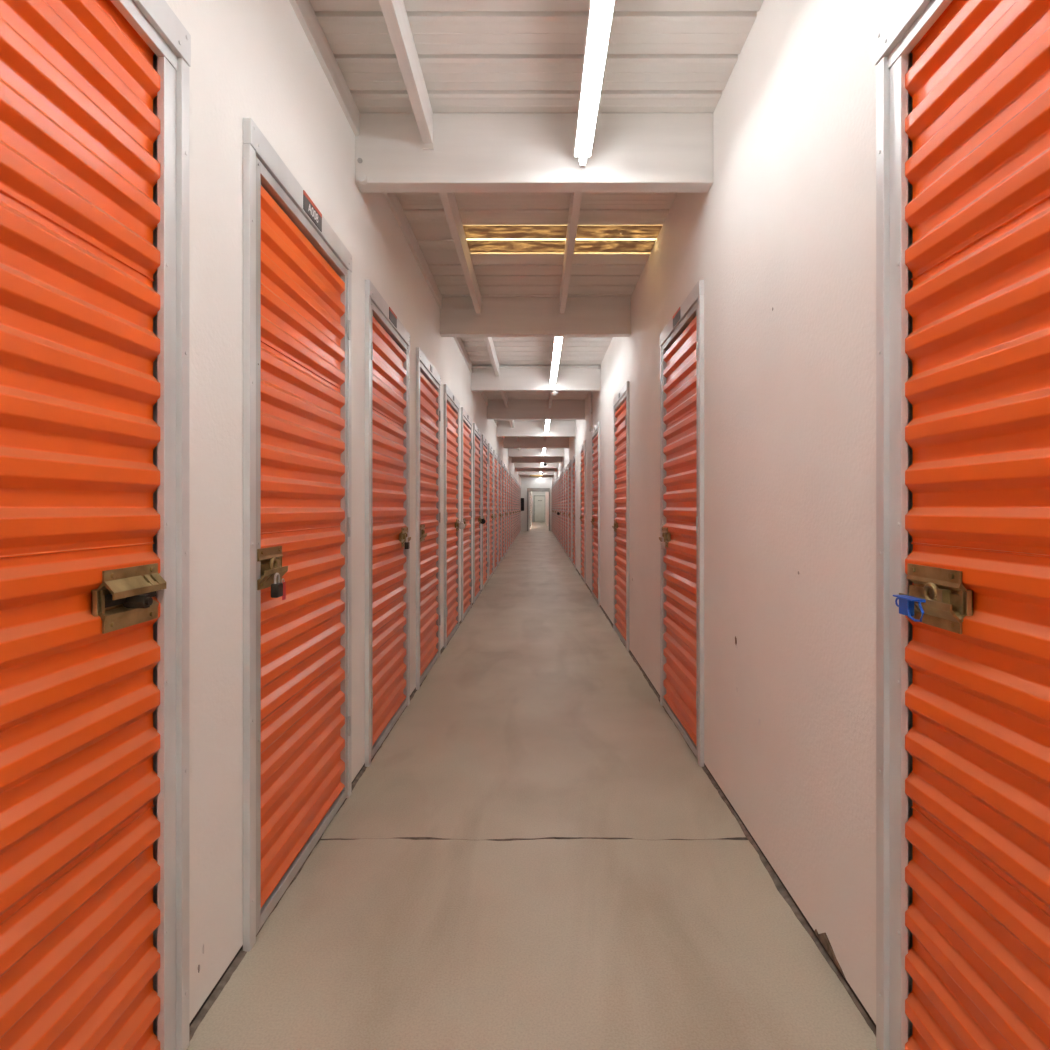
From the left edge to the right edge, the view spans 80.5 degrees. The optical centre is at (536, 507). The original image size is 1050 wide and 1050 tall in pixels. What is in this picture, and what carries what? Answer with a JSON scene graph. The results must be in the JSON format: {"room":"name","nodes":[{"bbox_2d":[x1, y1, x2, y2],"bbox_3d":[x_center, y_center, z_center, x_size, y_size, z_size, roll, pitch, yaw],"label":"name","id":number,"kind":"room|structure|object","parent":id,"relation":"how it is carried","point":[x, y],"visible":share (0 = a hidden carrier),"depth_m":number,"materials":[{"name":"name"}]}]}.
{"room":"self-storage corridor","nodes":[
{"label":"self-storage corridor","id":0,"kind":"room"},
{"bbox_2d":[153,0,520,1041],"bbox_3d":[-0.839,-0.274,13.480,0.128,2.947,36.160,0,0,0],"label":"wall","id":1,"kind":"structure","parent":0,"point":[254,59],"depth_m":1.62,"materials":[{"name":"paint"}]},
{"bbox_2d":[0,0,190,1049],"bbox_3d":[-0.800,0.073,0.922,0.095,2.250,0.920,0,0,0],"label":"door","id":2,"kind":"structure","parent":1,"relation":"in","point":[94,125],"depth_m":1.12,"materials":[{"name":"metal"}]},
{"bbox_2d":[243,118,351,951],"bbox_3d":[-0.804,0.073,2.132,0.098,2.250,0.920,0,0,0],"label":"door","id":3,"kind":"structure","parent":1,"relation":"in","point":[297,275],"depth_m":1.98,"materials":[{"name":"metal"}]},
{"bbox_2d":[271,573,285,599],"bbox_3d":[-0.748,0.229,1.795,0.022,0.082,0.056,0,0,0],"label":"padlock","id":4,"kind":"object","parent":3,"relation":"hanging from","point":[278,589],"visible":1,"depth_m":1.78,"materials":[{"name":"metal"}]},
{"bbox_2d":[365,280,410,766],"bbox_3d":[-0.804,0.073,3.322,0.098,2.250,0.920,0,0,0],"label":"door","id":5,"kind":"structure","parent":1,"relation":"in","point":[387,341],"depth_m":3.21,"materials":[{"name":"metal"}]},
{"bbox_2d":[405,537,409,548],"bbox_3d":[-0.748,0.205,3.582,0.022,0.070,0.040,0,0,0],"label":"padlock","id":6,"kind":"object","parent":5,"relation":"hanging from","point":[407,544],"visible":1,"depth_m":3.57,"materials":[{"name":"metal"}]},
{"bbox_2d":[289,0,508,448],"bbox_3d":[-0.783,-1.675,13.450,0.020,0.100,36.099,0,0,0],"label":"trim","id":7,"kind":"structure","parent":1,"relation":"attached to","point":[303,9],"depth_m":2.54,"materials":[{"name":"white paint"}]},
{"bbox_2d":[416,347,440,689],"bbox_3d":[-0.804,0.073,4.530,0.098,2.250,0.920,0,0,0],"label":"door","id":8,"kind":"structure","parent":1,"relation":"in","point":[428,380],"depth_m":4.46,"materials":[{"name":"metal"}]},
{"bbox_2d":[443,384,459,647],"bbox_3d":[-0.804,0.073,5.750,0.098,2.250,0.920,0,0,0],"label":"door","id":9,"kind":"structure","parent":1,"relation":"in","point":[451,404],"depth_m":5.72,"materials":[{"name":"metal"}]},
{"bbox_2d":[459,521,464,528],"bbox_3d":[-0.740,0.175,6.100,0.072,0.078,0.026,0,0,0],"label":"lock","id":10,"kind":"object","parent":9,"relation":"attached to","point":[461,524],"visible":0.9,"depth_m":6.09,"materials":[{"name":"metal"}]},
{"bbox_2d":[461,407,471,621],"bbox_3d":[-0.804,0.073,6.965,0.098,2.250,0.920,0,0,0],"label":"door","id":11,"kind":"structure","parent":1,"relation":"in","point":[466,421],"depth_m":6.95,"materials":[{"name":"metal"}]},
{"bbox_2d":[473,423,481,603],"bbox_3d":[-0.804,0.073,8.180,0.098,2.250,0.920,0,0,0],"label":"door","id":12,"kind":"structure","parent":1,"relation":"in","point":[477,520],"depth_m":8.17,"materials":[{"name":"metal"}]},
{"bbox_2d":[481,435,487,590],"bbox_3d":[-0.804,0.073,9.395,0.098,2.250,0.920,0,0,0],"label":"door","id":13,"kind":"structure","parent":1,"relation":"in","point":[484,440],"depth_m":9.45,"materials":[{"name":"metal"}]},
{"bbox_2d":[488,443,493,580],"bbox_3d":[-0.804,0.073,10.610,0.098,2.250,0.920,0,0,0],"label":"door","id":14,"kind":"structure","parent":1,"relation":"in","point":[490,448],"depth_m":10.55,"materials":[{"name":"metal"}]},
{"bbox_2d":[493,450,497,572],"bbox_3d":[-0.804,0.073,11.825,0.098,2.250,0.920,0,0,0],"label":"door","id":15,"kind":"structure","parent":1,"relation":"in","point":[495,455],"depth_m":11.74,"materials":[{"name":"metal"}]},
{"bbox_2d":[497,456,500,565],"bbox_3d":[-0.804,0.073,13.040,0.098,2.250,0.920,0,0,0],"label":"door","id":16,"kind":"structure","parent":1,"relation":"in","point":[498,458],"depth_m":13.01,"materials":[{"name":"metal"}]},
{"bbox_2d":[501,460,503,560],"bbox_3d":[-0.804,0.073,14.255,0.098,2.250,0.920,0,0,0],"label":"door","id":17,"kind":"structure","parent":1,"relation":"in","point":[502,462],"depth_m":14.25,"materials":[{"name":"metal"}]},
{"bbox_2d":[504,464,506,556],"bbox_3d":[-0.804,0.073,15.470,0.098,2.250,0.920,0,0,0],"label":"door","id":18,"kind":"structure","parent":1,"relation":"in","point":[505,467],"depth_m":15.40,"materials":[{"name":"metal"}]},
{"bbox_2d":[506,468,508,552],"bbox_3d":[-0.804,0.073,16.685,0.098,2.250,0.920,0,0,0],"label":"door","id":19,"kind":"structure","parent":1,"relation":"in","point":[507,469],"depth_m":16.75,"materials":[{"name":"metal"}]},
{"bbox_2d":[509,471,510,548],"bbox_3d":[-0.804,0.073,17.900,0.098,2.250,0.920,0,0,0],"label":"door","id":20,"kind":"structure","parent":1,"relation":"in","point":[509,471],"depth_m":18.05,"materials":[{"name":"metal"}]},
{"bbox_2d":[510,473,511,546],"bbox_3d":[-0.804,0.073,19.115,0.098,2.250,0.920,0,0,0],"label":"door","id":21,"kind":"structure","parent":1,"relation":"in","point":[511,473],"depth_m":18.90,"materials":[{"name":"metal"}]},
{"bbox_2d":[512,475,513,543],"bbox_3d":[-0.804,0.073,20.330,0.098,2.250,0.920,0,0,0],"label":"door","id":22,"kind":"structure","parent":1,"relation":"in","point":[512,475],"depth_m":20.24,"materials":[{"name":"metal"}]},
{"bbox_2d":[513,477,514,542],"bbox_3d":[-0.804,0.073,21.545,0.098,2.250,0.920,0,0,0],"label":"door","id":23,"kind":"structure","parent":1,"relation":"in","point":[514,477],"depth_m":21.70,"materials":[{"name":"metal"}]},
{"bbox_2d":[515,479,515,539],"bbox_3d":[-0.804,0.073,22.760,0.098,2.250,0.920,0,0,0],"label":"door","id":24,"kind":"structure","parent":1,"relation":"in","point":[515,479],"depth_m":23.15,"materials":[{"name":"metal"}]},
{"bbox_2d":[516,480,516,537],"bbox_3d":[-0.804,0.073,23.975,0.098,2.250,0.920,0,0,0],"label":"door","id":25,"kind":"structure","parent":1,"relation":"in","point":[516,480],"depth_m":24.27,"materials":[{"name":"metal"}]},
{"bbox_2d":[517,482,517,535],"bbox_3d":[-0.804,0.073,25.190,0.098,2.250,0.920,0,0,0],"label":"door","id":26,"kind":"structure","parent":1,"relation":"in","point":[517,482],"depth_m":25.58,"materials":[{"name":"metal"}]},
{"bbox_2d":[518,483,518,534],"bbox_3d":[-0.804,0.073,26.405,0.098,2.250,0.920,0,0,0],"label":"door","id":27,"kind":"structure","parent":1,"relation":"in","point":[518,483],"depth_m":26.79,"materials":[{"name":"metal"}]},
{"bbox_2d":[519,485,519,533],"bbox_3d":[-0.804,0.073,28.835,0.098,2.250,0.920,0,0,0],"label":"door","id":28,"kind":"structure","parent":1,"relation":"in","point":[519,485],"depth_m":28.37,"materials":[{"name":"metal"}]},
{"bbox_2d":[520,486,520,531],"bbox_3d":[-0.804,0.073,30.050,0.098,2.250,0.920,0,0,0],"label":"door","id":29,"kind":"structure","parent":1,"relation":"in","point":[520,486],"depth_m":30.38,"materials":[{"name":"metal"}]},
{"bbox_2d":[521,498,523,510],"bbox_3d":[-0.704,-0.150,30.900,0.178,0.640,0.500,0,0,0],"label":"upper cabinet","id":30,"kind":"object","parent":1,"relation":"attached to","point":[522,499],"visible":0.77,"depth_m":30.65,"materials":[{"name":"black metal"}]},
{"bbox_2d":[528,492,529,530],"bbox_3d":[-0.410,-0.193,41.310,0.100,2.785,19.380,0,0,0],"label":"wall","id":31,"kind":"structure","parent":0,"point":[528,492],"depth_m":31.75,"materials":[{"name":"paint"}]},
{"bbox_2d":[530,492,530,528],"bbox_3d":[-0.377,0.073,35.640,0.086,2.250,0.920,0,0,0],"label":"door","id":32,"kind":"structure","parent":31,"relation":"in","point":[530,492],"depth_m":35.18,"materials":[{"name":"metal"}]},
{"bbox_2d":[531,492,531,524],"bbox_3d":[-0.377,0.073,41.740,0.086,2.250,0.920,0,0,0],"label":"door","id":33,"kind":"structure","parent":31,"relation":"in","point":[531,492],"depth_m":42.17,"materials":[{"name":"metal"}]},
{"bbox_2d":[187,522,877,1049],"bbox_3d":[0.000,1.250,23.800,4.200,0.100,56.800,0,0,0],"label":"floor","id":34,"kind":"structure","parent":0,"point":[534,855],"depth_m":1.93,"materials":[{"name":"concrete"}]},
{"bbox_2d":[309,0,763,420],"bbox_3d":[0.000,-1.756,13.500,4.200,0.062,36.200,0,0,0],"label":"ceiling","id":35,"kind":"structure","parent":0,"point":[475,56],"depth_m":2.53,"materials":[{"name":"paint"}]},
{"bbox_2d":[379,0,433,149],"bbox_3d":[-0.473,-1.643,1.535,0.048,0.162,2.350,0,0,0],"label":"ceiling beam","id":36,"kind":"structure","parent":35,"relation":"attached to","point":[394,12],"depth_m":2.26,"materials":[{"name":"white paint"}]},
{"bbox_2d":[439,193,481,316],"bbox_3d":[-0.473,-1.643,3.940,0.048,0.162,2.280,0,0,0],"label":"ceiling beam","id":37,"kind":"structure","parent":35,"relation":"attached to","point":[448,200],"depth_m":3.83,"materials":[{"name":"white paint"}]},
{"bbox_2d":[484,337,498,377],"bbox_3d":[-0.473,-1.643,6.335,0.048,0.162,2.330,0,0,0],"label":"ceiling beam","id":38,"kind":"structure","parent":35,"relation":"attached to","point":[488,340],"depth_m":6.53,"materials":[{"name":"white paint"}]},
{"bbox_2d":[500,391,507,409],"bbox_3d":[-0.473,-1.643,8.760,0.048,0.162,2.340,0,0,0],"label":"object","id":39,"kind":"structure","parent":35,"relation":"attached to","point":[503,393],"depth_m":9.27,"materials":[{"name":"white paint"}]},
{"bbox_2d":[509,420,513,428],"bbox_3d":[-0.473,-1.643,11.190,0.048,0.162,2.340,0,0,0],"label":"ceiling beam","id":40,"kind":"structure","parent":35,"relation":"attached to","point":[511,421],"depth_m":11.91,"materials":[{"name":"white paint"}]},
{"bbox_2d":[355,113,712,192],"bbox_3d":[-0.009,-1.569,2.741,1.567,0.314,0.117,0,0,0],"label":"ceiling beam","id":41,"kind":"structure","parent":35,"relation":"attached to","point":[472,152],"depth_m":2.71,"materials":[{"name":"white paint"}]},
{"bbox_2d":[440,297,630,336],"bbox_3d":[-0.009,-1.573,5.125,1.567,0.306,0.090,0,0,0],"label":"ceiling beam","id":42,"kind":"structure","parent":35,"relation":"attached to","point":[501,316],"depth_m":5.08,"materials":[{"name":"white paint"}]},
{"bbox_2d":[471,365,599,390],"bbox_3d":[-0.009,-1.573,7.545,1.567,0.306,0.090,0,0,0],"label":"ceiling beam","id":43,"kind":"structure","parent":35,"relation":"attached to","point":[482,379],"depth_m":7.50,"materials":[{"name":"white paint"}]},
{"bbox_2d":[487,400,584,419],"bbox_3d":[-0.009,-1.573,9.975,1.567,0.306,0.090,0,0,0],"label":"ceiling beam","id":44,"kind":"structure","parent":35,"relation":"attached to","point":[517,409],"depth_m":9.93,"materials":[{"name":"white paint"}]},
{"bbox_2d":[497,421,574,436],"bbox_3d":[-0.009,-1.573,12.405,1.567,0.306,0.090,0,0,0],"label":"ceiling beam","id":45,"kind":"structure","parent":35,"relation":"attached to","point":[521,428],"depth_m":12.36,"materials":[{"name":"white paint"}]},
{"bbox_2d":[503,437,568,447],"bbox_3d":[-0.009,-1.573,14.835,1.567,0.306,0.090,0,0,0],"label":"ceiling beam","id":46,"kind":"structure","parent":35,"relation":"attached to","point":[508,442],"depth_m":14.79,"materials":[{"name":"white paint"}]},
{"bbox_2d":[508,448,563,456],"bbox_3d":[-0.009,-1.573,17.265,1.567,0.306,0.090,0,0,0],"label":"ceiling beam","id":47,"kind":"structure","parent":35,"relation":"attached to","point":[512,452],"depth_m":17.22,"materials":[{"name":"white paint"}]},
{"bbox_2d":[511,457,560,462],"bbox_3d":[-0.009,-1.573,19.695,1.567,0.306,0.090,0,0,0],"label":"ceiling beam","id":48,"kind":"structure","parent":35,"relation":"attached to","point":[513,459],"depth_m":19.65,"materials":[{"name":"white paint"}]},
{"bbox_2d":[514,463,557,467],"bbox_3d":[-0.009,-1.573,22.125,1.567,0.306,0.090,0,0,0],"label":"ceiling beam","id":49,"kind":"structure","parent":35,"relation":"attached to","point":[516,465],"depth_m":22.08,"materials":[{"name":"white paint"}]},
{"bbox_2d":[516,468,555,471],"bbox_3d":[-0.009,-1.573,24.555,1.567,0.306,0.090,0,0,0],"label":"ceiling beam","id":50,"kind":"structure","parent":35,"relation":"attached to","point":[517,469],"depth_m":24.51,"materials":[{"name":"white paint"}]},
{"bbox_2d":[518,472,553,474],"bbox_3d":[-0.009,-1.573,26.985,1.567,0.306,0.090,0,0,0],"label":"ceiling beam","id":51,"kind":"structure","parent":35,"relation":"attached to","point":[519,473],"depth_m":26.94,"materials":[{"name":"white paint"}]},
{"bbox_2d":[472,365,600,368],"bbox_3d":[-0.009,-1.696,7.477,1.565,0.038,0.044,0,0,0],"label":"conduit","id":52,"kind":"object","parent":35,"relation":"attached to","point":[598,366],"visible":0.75,"depth_m":7.46,"materials":[{"name":"white metal"}]},
{"bbox_2d":[520,475,552,477],"bbox_3d":[-0.009,-1.573,29.415,1.567,0.306,0.090,0,0,0],"label":"ceiling beam","id":53,"kind":"structure","parent":35,"relation":"attached to","point":[521,476],"depth_m":29.37,"materials":[{"name":"white paint"}]},
{"bbox_2d":[548,391,552,409],"bbox_3d":[0.210,-1.643,8.760,0.048,0.162,2.340,0,0,0],"label":"ceiling beam","id":54,"kind":"structure","parent":35,"relation":"attached to","point":[550,394],"depth_m":9.27,"materials":[{"name":"white paint"}]},
{"bbox_2d":[463,225,662,252],"bbox_3d":[0.206,-1.738,4.006,1.316,0.014,0.432,0,0,0],"label":"skylight","id":55,"kind":"object","parent":35,"relation":"attached to","point":[480,238],"visible":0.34,"depth_m":3.98,"materials":[{"name":"gold metal"}]},
{"bbox_2d":[559,193,581,316],"bbox_3d":[0.210,-1.643,3.940,0.048,0.162,2.280,0,0,0],"label":"ceiling beam","id":56,"kind":"structure","parent":35,"relation":"attached to","point":[575,199],"depth_m":3.79,"materials":[{"name":"white paint"}]},
{"bbox_3d":[0.210,-1.643,6.335,0.048,0.162,2.330,0,0,0],"label":"roof purlin","id":57,"kind":"structure","parent":35,"relation":"attached to","visible":0},
{"bbox_2d":[550,360,558,386],"bbox_3d":[0.196,-1.519,6.880,0.072,0.134,1.120,0,0,0],"label":"strip light","id":58,"kind":"object","parent":57,"relation":"attached to","point":[554,368],"visible":0.74,"depth_m":6.79,"materials":[{"name":"white plastic"}]},
{"bbox_2d":[552,337,562,364],"bbox_3d":[0.196,-1.519,5.740,0.072,0.134,1.120,0,0,0],"label":"strip light","id":59,"kind":"object","parent":57,"relation":"attached to","point":[557,344],"visible":0.54,"depth_m":5.79,"materials":[{"name":"white plastic"}]},
{"bbox_3d":[0.210,-1.643,1.535,0.048,0.162,2.350,0,0,0],"label":"roof purlin","id":60,"kind":"structure","parent":35,"relation":"attached to","visible":0},
{"bbox_2d":[574,0,614,167],"bbox_3d":[0.196,-1.519,2.090,0.072,0.134,1.120,0,0,0],"label":"strip light","id":61,"kind":"object","parent":60,"relation":"attached to","point":[600,12],"visible":1,"depth_m":2.11,"materials":[{"name":"white plastic"}]},
{"bbox_2d":[521,478,551,530],"bbox_3d":[0.000,-0.274,31.560,4.200,2.947,0.120,0,0,0],"label":"wall","id":62,"kind":"structure","parent":0,"point":[526,483],"depth_m":31.50,"materials":[{"name":"paint"}]},
{"bbox_2d":[527,488,549,530],"bbox_3d":[0.098,0.105,31.555,1.155,2.190,0.170,0,0,0],"label":"door frame","id":63,"kind":"structure","parent":62,"relation":"attached to","point":[528,489],"depth_m":31.47,"materials":[{"name":"grey paint"}]},
{"bbox_2d":[532,492,544,521],"bbox_3d":[0.180,-0.193,51.050,1.280,2.785,0.100,0,0,0],"label":"wall","id":64,"kind":"structure","parent":0,"point":[533,493],"depth_m":51.00,"materials":[{"name":"paint"}]},
{"bbox_2d":[534,495,544,521],"bbox_3d":[0.242,0.105,50.970,0.945,2.190,0.060,0,0,0],"label":"door","id":65,"kind":"structure","parent":64,"relation":"in","point":[539,500],"depth_m":50.95,"materials":[{"name":"white paint"}]},
{"bbox_2d":[545,0,911,1035],"bbox_3d":[0.802,-0.274,23.200,0.164,2.947,55.600,0,0,0],"label":"wall","id":66,"kind":"structure","parent":0,"point":[781,242],"depth_m":1.93,"materials":[{"name":"paint"}]},
{"bbox_2d":[552,485,552,532],"bbox_3d":[0.785,0.073,28.930,0.098,2.250,0.920,0,0,0],"label":"door","id":67,"kind":"structure","parent":66,"relation":"in","point":[552,485],"depth_m":29.35,"materials":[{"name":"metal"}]},
{"bbox_2d":[553,484,553,533],"bbox_3d":[0.785,0.073,27.710,0.098,2.250,0.920,0,0,0],"label":"door","id":68,"kind":"structure","parent":66,"relation":"in","point":[553,484],"depth_m":27.85,"materials":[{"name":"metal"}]},
{"bbox_2d":[554,482,554,535],"bbox_3d":[0.785,0.073,26.490,0.098,2.250,0.920,0,0,0],"label":"door","id":69,"kind":"structure","parent":66,"relation":"in","point":[554,482],"depth_m":26.03,"materials":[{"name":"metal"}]},
{"bbox_2d":[555,483,555,536],"bbox_3d":[0.785,0.073,25.270,0.098,2.250,0.920,0,0,0],"label":"door","id":70,"kind":"structure","parent":66,"relation":"in","point":[555,483],"depth_m":24.81,"materials":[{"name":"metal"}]},
{"bbox_2d":[555,481,556,538],"bbox_3d":[0.785,0.073,24.050,0.098,2.250,0.920,0,0,0],"label":"door","id":71,"kind":"structure","parent":66,"relation":"in","point":[555,481],"depth_m":23.59,"materials":[{"name":"metal"}]},
{"bbox_2d":[556,478,557,540],"bbox_3d":[0.785,0.073,22.830,0.098,2.250,0.920,0,0,0],"label":"door","id":72,"kind":"structure","parent":66,"relation":"in","point":[557,478],"depth_m":22.37,"materials":[{"name":"metal"}]},
{"bbox_2d":[558,477,558,541],"bbox_3d":[0.785,0.073,21.610,0.098,2.250,0.920,0,0,0],"label":"door","id":73,"kind":"structure","parent":66,"relation":"in","point":[558,477],"depth_m":21.48,"materials":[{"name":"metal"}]},
{"bbox_2d":[559,475,559,542],"bbox_3d":[0.785,0.073,20.390,0.098,2.250,0.920,0,0,0],"label":"door","id":74,"kind":"structure","parent":66,"relation":"in","point":[559,475],"depth_m":20.62,"materials":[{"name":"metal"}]},
{"bbox_2d":[560,473,561,546],"bbox_3d":[0.785,0.073,19.170,0.098,2.250,0.920,0,0,0],"label":"door","id":75,"kind":"structure","parent":66,"relation":"in","point":[561,473],"depth_m":18.71,"materials":[{"name":"metal"}]},
{"bbox_2d":[562,470,563,549],"bbox_3d":[0.785,0.073,17.950,0.098,2.250,0.920,0,0,0],"label":"door","id":76,"kind":"structure","parent":66,"relation":"in","point":[563,470],"depth_m":17.49,"materials":[{"name":"metal"}]},
{"bbox_2d":[563,467,565,552],"bbox_3d":[0.785,0.073,16.730,0.098,2.250,0.920,0,0,0],"label":"door","id":77,"kind":"structure","parent":66,"relation":"in","point":[564,513],"depth_m":16.27,"materials":[{"name":"metal"}]},
{"bbox_2d":[566,464,568,556],"bbox_3d":[0.785,0.073,15.510,0.098,2.250,0.920,0,0,0],"label":"door","id":78,"kind":"structure","parent":66,"relation":"in","point":[567,464],"depth_m":15.08,"materials":[{"name":"metal"}]},
{"bbox_2d":[568,460,571,561],"bbox_3d":[0.785,0.073,14.080,0.098,2.250,0.920,0,0,0],"label":"door","id":79,"kind":"structure","parent":66,"relation":"in","point":[570,461],"depth_m":13.91,"materials":[{"name":"metal"}]},
{"bbox_2d":[572,454,575,568],"bbox_3d":[0.785,0.073,12.580,0.098,2.250,0.920,0,0,0],"label":"door","id":80,"kind":"structure","parent":66,"relation":"in","point":[574,456],"depth_m":12.67,"materials":[{"name":"metal"}]},
{"bbox_2d":[580,440,585,583],"bbox_3d":[0.785,0.073,10.190,0.098,2.250,0.920,0,0,0],"label":"door","id":81,"kind":"structure","parent":66,"relation":"in","point":[583,446],"depth_m":10.22,"materials":[{"name":"metal"}]},
{"bbox_2d":[589,391,591,431],"bbox_3d":[0.754,-1.389,8.620,0.037,0.671,0.060,0,0,0],"label":"conduit","id":82,"kind":"object","parent":66,"relation":"attached to","point":[590,392],"visible":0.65,"depth_m":8.61,"materials":[{"name":"white metal"}]},
{"bbox_2d":[591,421,599,605],"bbox_3d":[0.785,0.073,8.020,0.098,2.250,0.920,0,0,0],"label":"door","id":83,"kind":"structure","parent":66,"relation":"in","point":[595,433],"depth_m":7.97,"materials":[{"name":"metal"}]},
{"bbox_2d":[612,381,629,650],"bbox_3d":[0.785,0.073,5.620,0.098,2.250,0.920,0,0,0],"label":"door","id":84,"kind":"structure","parent":66,"relation":"in","point":[620,526],"depth_m":5.60,"materials":[{"name":"metal"}]},
{"bbox_2d":[659,280,703,766],"bbox_3d":[0.785,0.073,3.322,0.098,2.250,0.920,0,0,0],"label":"door","id":85,"kind":"structure","parent":66,"relation":"in","point":[682,339],"depth_m":3.22,"materials":[{"name":"metal"}]},
{"bbox_2d":[660,537,664,548],"bbox_3d":[0.729,0.205,3.582,0.022,0.070,0.040,0,0,0],"label":"padlock","id":86,"kind":"object","parent":85,"relation":"hanging from","point":[662,544],"visible":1,"depth_m":3.56,"materials":[{"name":"metal"}]},
{"bbox_2d":[875,0,1049,1049],"bbox_3d":[0.789,0.073,0.917,0.081,2.250,0.920,0,0,0],"label":"door","id":87,"kind":"structure","parent":66,"relation":"in","point":[963,118],"depth_m":1.14,"materials":[{"name":"metal"}]},
{"bbox_2d":[893,595,925,621],"bbox_3d":[0.739,0.199,1.230,0.026,0.042,0.102,0,0,0],"label":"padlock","id":88,"kind":"object","parent":87,"relation":"attached to","point":[906,603],"visible":1,"depth_m":1.23,"materials":[{"name":"blue plastic"}]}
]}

